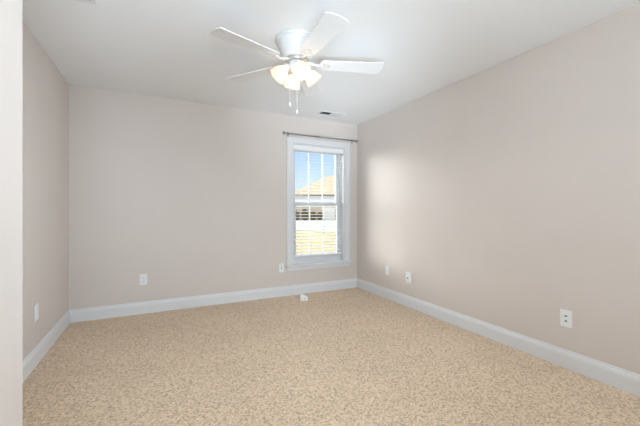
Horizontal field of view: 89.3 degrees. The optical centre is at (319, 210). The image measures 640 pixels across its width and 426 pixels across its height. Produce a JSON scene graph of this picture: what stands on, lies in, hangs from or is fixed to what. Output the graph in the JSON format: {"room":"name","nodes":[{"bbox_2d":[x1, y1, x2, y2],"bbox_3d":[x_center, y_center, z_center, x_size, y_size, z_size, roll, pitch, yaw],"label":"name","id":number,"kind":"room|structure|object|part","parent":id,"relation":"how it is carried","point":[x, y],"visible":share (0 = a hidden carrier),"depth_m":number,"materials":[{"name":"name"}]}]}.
{"room":"empty bedroom","nodes":[
{"label":"empty bedroom","id":0,"kind":"room"},
{"bbox_2d":[0,0,22,425],"bbox_3d":[0.006,-0.070,-1.532,0.608,2.440,5.350,0,0,-26],"label":"wall","id":1,"kind":"structure","parent":0,"point":[11,11],"depth_m":0.91,"materials":[{"name":"paint"}]},
{"bbox_2d":[23,22,68,359],"bbox_3d":[-2.049,-0.070,2.092,0.150,2.440,2.970,0,0,-26],"label":"wall","id":2,"kind":"structure","parent":0,"point":[45,90],"depth_m":2.60,"materials":[{"name":"paint"}]},
{"bbox_2d":[34,303,38,320],"bbox_3d":[-2.133,0.764,2.439,0.008,0.120,0.074,0,0,-26],"label":"blank plate","id":3,"kind":"object","parent":2,"relation":"attached to","point":[36,307],"visible":1,"depth_m":2.43,"materials":[{"name":"plastic"}]},
{"bbox_2d":[23,310,69,381],"bbox_3d":[-1.937,1.085,2.055,0.016,0.131,2.804,0,0,-26],"label":"baseboard","id":4,"kind":"structure","parent":2,"relation":"attached to","point":[34,357],"depth_m":2.57,"materials":[{"name":"paint"}]},
{"bbox_2d":[69,85,356,309],"bbox_3d":[-1.041,-0.070,4.167,3.500,2.440,0.150,0,0,-26],"label":"wall","id":5,"kind":"structure","parent":0,"point":[190,197],"depth_m":3.78,"materials":[{"name":"paint"}]},
{"bbox_2d":[140,274,146,284],"bbox_3d":[-1.972,0.771,3.616,0.074,0.120,0.009,0,0,-26],"label":"power outlet","id":6,"kind":"object","parent":5,"relation":"attached to","point":[143,277],"visible":1,"depth_m":3.61,"materials":[{"name":"plastic"}]},
{"bbox_2d":[69,278,356,322],"bbox_3d":[-1.004,1.085,4.092,3.500,0.131,0.016,0,0,-26],"label":"baseboard","id":7,"kind":"structure","parent":5,"relation":"attached to","point":[111,311],"depth_m":3.87,"materials":[{"name":"paint"}]},
{"bbox_2d":[279,263,283,272],"bbox_3d":[-0.513,0.768,4.335,0.074,0.120,0.018,0,0,-26],"label":"cable plate","id":8,"kind":"object","parent":5,"relation":"attached to","point":[281,265],"visible":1,"depth_m":4.34,"materials":[{"name":"plastic"}]},
{"bbox_2d":[285,137,351,270],"bbox_3d":[-0.038,-0.086,4.659,1.030,1.816,0.240,0,0,-26],"label":"window","id":9,"kind":"structure","parent":5,"relation":"in","point":[342,178],"depth_m":4.67,"materials":[{"name":"paint"}]},
{"bbox_3d":[-0.064,-0.485,4.712,0.784,0.835,0.032,0,0,-26],"label":"sash","id":10,"kind":"part","parent":9,"relation":"part of","materials":[{"name":"plastic"}]},
{"bbox_3d":[-0.048,0.304,4.681,0.784,0.832,0.032,0,0,-26],"label":"sash","id":11,"kind":"part","parent":9,"relation":"part of","materials":[{"name":"plastic"}]},
{"bbox_2d":[294,145,342,256],"bbox_3d":[-0.021,-0.130,4.625,0.784,1.544,0.076,0,0,-26],"label":"window blind","id":12,"kind":"object","parent":9,"relation":"attached to","point":[296,147],"visible":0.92,"depth_m":4.62,"materials":[{"name":"white plastic"}]},
{"bbox_3d":[-0.269,-0.108,4.513,0.002,1.486,0.055,0,0,-26],"label":"ladder cord","id":13,"kind":"part","parent":12,"relation":"part of","materials":[{"name":"white fabric"}]},
{"bbox_3d":[-0.025,0.631,4.634,0.778,0.022,0.050,0,0,-26],"label":"rail","id":14,"kind":"part","parent":12,"relation":"part of","materials":[{"name":"white plastic"}]},
{"bbox_3d":[-0.011,0.750,4.606,1.030,0.024,0.120,0,0,-26],"label":"sill","id":15,"kind":"part","parent":9,"relation":"part of","materials":[{"name":"paint"}]},
{"bbox_2d":[283,131,357,142],"bbox_3d":[0.027,-1.030,4.570,1.178,0.060,0.078,0,0,-26],"label":"curtain rod","id":16,"kind":"object","parent":5,"relation":"attached to","point":[284,132],"visible":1,"depth_m":4.49,"materials":[{"name":"metal"}]},
{"bbox_2d":[23,287,639,425],"bbox_3d":[0.775,1.210,0.508,3.800,0.120,8.320,0,0,-26],"label":"floor","id":17,"kind":"structure","parent":0,"point":[356,356],"depth_m":2.26,"materials":[{"name":"carpet"}]},
{"bbox_2d":[296,294,307,300],"bbox_3d":[-0.231,1.109,4.136,0.153,0.083,0.062,0,0,-6],"label":"plastic box","id":18,"kind":"object","parent":17,"relation":"on","point":[303,297],"visible":1,"depth_m":4.11,"materials":[{"name":"white plastic"}]},
{"bbox_2d":[23,0,639,124],"bbox_3d":[0.775,-1.390,0.508,3.800,0.200,8.320,0,0,-26],"label":"ceiling","id":19,"kind":"structure","parent":0,"point":[156,48],"depth_m":2.46,"materials":[{"name":"white paint"}]},
{"bbox_2d":[77,0,96,4],"bbox_3d":[-1.522,-1.286,1.874,0.360,0.008,0.160,0,0,-26],"label":"ceiling vent","id":20,"kind":"object","parent":19,"relation":"in","point":[85,1],"visible":1,"depth_m":1.99,"materials":[{"name":"metal"}]},
{"bbox_2d":[209,12,382,113],"bbox_3d":[-0.159,-1.009,2.412,1.294,0.562,1.250,0,0,-26],"label":"ceiling fan","id":21,"kind":"object","parent":19,"relation":"hanging from","point":[296,46],"visible":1,"depth_m":2.36,"materials":[{"name":"wood"}]},
{"bbox_3d":[-0.488,-1.112,2.161,0.487,0.026,0.153,0,0,-43],"label":"blade","id":22,"kind":"part","parent":21,"relation":"part of","materials":[{"name":"white wood"}]},
{"bbox_3d":[-0.553,-1.112,2.660,0.487,0.026,0.153,0,0,29],"label":"blade","id":23,"kind":"part","parent":21,"relation":"part of","materials":[{"name":"white wood"}]},
{"bbox_3d":[-0.310,-1.016,2.413,0.134,0.144,0.140,0,0,42],"label":"lamp shade","id":24,"kind":"part","parent":21,"relation":"part of","materials":[{"name":"white glass"}]},
{"bbox_3d":[-0.220,-1.016,2.588,0.140,0.144,0.134,0,0,42],"label":"lamp shade","id":25,"kind":"part","parent":21,"relation":"part of","materials":[{"name":"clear glass"}]},
{"bbox_3d":[-0.142,-1.043,2.355,0.044,0.053,0.050,0,0,-26],"label":"bulb","id":26,"kind":"part","parent":21,"relation":"part of","materials":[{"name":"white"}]},
{"bbox_3d":[-0.127,-1.016,2.325,0.134,0.144,0.140,0,0,9],"label":"lamp shade","id":27,"kind":"part","parent":21,"relation":"part of","materials":[{"name":"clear glass"}]},
{"bbox_3d":[-0.098,-1.112,2.877,0.153,0.026,0.487,0,0,11],"label":"blade","id":28,"kind":"part","parent":21,"relation":"part of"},
{"bbox_3d":[-0.044,-1.016,2.498,0.134,0.144,0.140,0,0,42],"label":"lamp shade","id":29,"kind":"part","parent":21,"relation":"part of","materials":[{"name":"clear glass"}]},
{"bbox_3d":[0.003,-1.112,2.067,0.153,0.026,0.487,0,0,-26],"label":"blade","id":30,"kind":"part","parent":21,"relation":"part of","materials":[{"name":"white wood"}]},
{"bbox_3d":[0.248,-1.112,2.510,0.487,0.026,0.153,0,0,-7],"label":"blade","id":31,"kind":"part","parent":21,"relation":"part of","materials":[{"name":"white wood"}]},
{"bbox_2d":[316,110,344,116],"bbox_3d":[0.147,-1.286,4.315,0.360,0.008,0.160,0,0,-26],"label":"ceiling vent","id":32,"kind":"object","parent":19,"relation":"in","point":[322,112],"visible":1,"depth_m":4.30,"materials":[{"name":"metal"}]},
{"bbox_2d":[357,3,639,374],"bbox_3d":[2.410,-0.070,1.319,0.150,2.440,8.320,0,0,-26],"label":"wall","id":33,"kind":"structure","parent":0,"point":[508,191],"depth_m":2.62,"materials":[{"name":"paint"}]},
{"bbox_2d":[406,272,411,283],"bbox_3d":[1.049,0.798,3.853,0.034,0.128,0.078,0,0,-26],"label":"plate","id":34,"kind":"object","parent":33,"relation":"attached to","point":[408,274],"visible":1,"depth_m":3.84,"materials":[{"name":"plastic"}]},
{"bbox_2d":[357,279,639,396],"bbox_3d":[2.339,1.085,1.275,0.016,0.131,8.004,0,0,-26],"label":"baseboard","id":35,"kind":"structure","parent":33,"relation":"attached to","point":[627,381],"depth_m":2.61,"materials":[{"name":"paint"}]},
{"bbox_2d":[560,309,571,327],"bbox_3d":[1.797,0.790,2.368,0.016,0.122,0.078,0,0,-26],"label":"plate","id":36,"kind":"object","parent":33,"relation":"attached to","point":[565,315],"visible":1,"depth_m":2.37,"materials":[{"name":"plastic"}]},
{"label":"outside","id":37,"kind":"structure","parent":0,"visible":0},
{"bbox_2d":[296,231,335,253],"bbox_3d":[0.000,1.550,102.500,194.189,0.001,228.020,0,0,-26],"label":"lawn","id":38,"kind":"structure","parent":37,"point":[307,232],"depth_m":16.20,"materials":[{"name":"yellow plant"}]},
{"bbox_2d":[302,209,307,219],"bbox_3d":[-2.443,0.604,51.600,1.311,1.893,1.008,0,0,-26],"label":"shrub","id":39,"kind":"object","parent":38,"relation":"on","point":[303,209],"visible":0.63,"depth_m":51.28,"materials":[{"name":"green plant"}]},
{"bbox_2d":[310,212,316,219],"bbox_3d":[-1.146,0.798,51.596,1.227,1.503,0.997,0,0,-26],"label":"shrub","id":40,"kind":"object","parent":38,"relation":"on","point":[310,212],"visible":0.54,"depth_m":51.29,"materials":[{"name":"green plant"}]},
{"bbox_2d":[295,175,335,219],"bbox_3d":[5.540,-2.475,59.475,21.880,8.050,13.950,0,0,0],"label":"house","id":41,"kind":"structure","parent":38,"relation":"on","point":[315,189],"depth_m":52.99,"materials":[{"name":"beige brick"}]},
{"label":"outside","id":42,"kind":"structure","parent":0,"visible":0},
{"bbox_2d":[296,220,335,230],"bbox_3d":[0.000,1.585,37.500,80.000,0.130,26.000,0,0,0],"label":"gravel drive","id":43,"kind":"structure","parent":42,"point":[298,223],"depth_m":32.83,"materials":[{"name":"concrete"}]}
]}

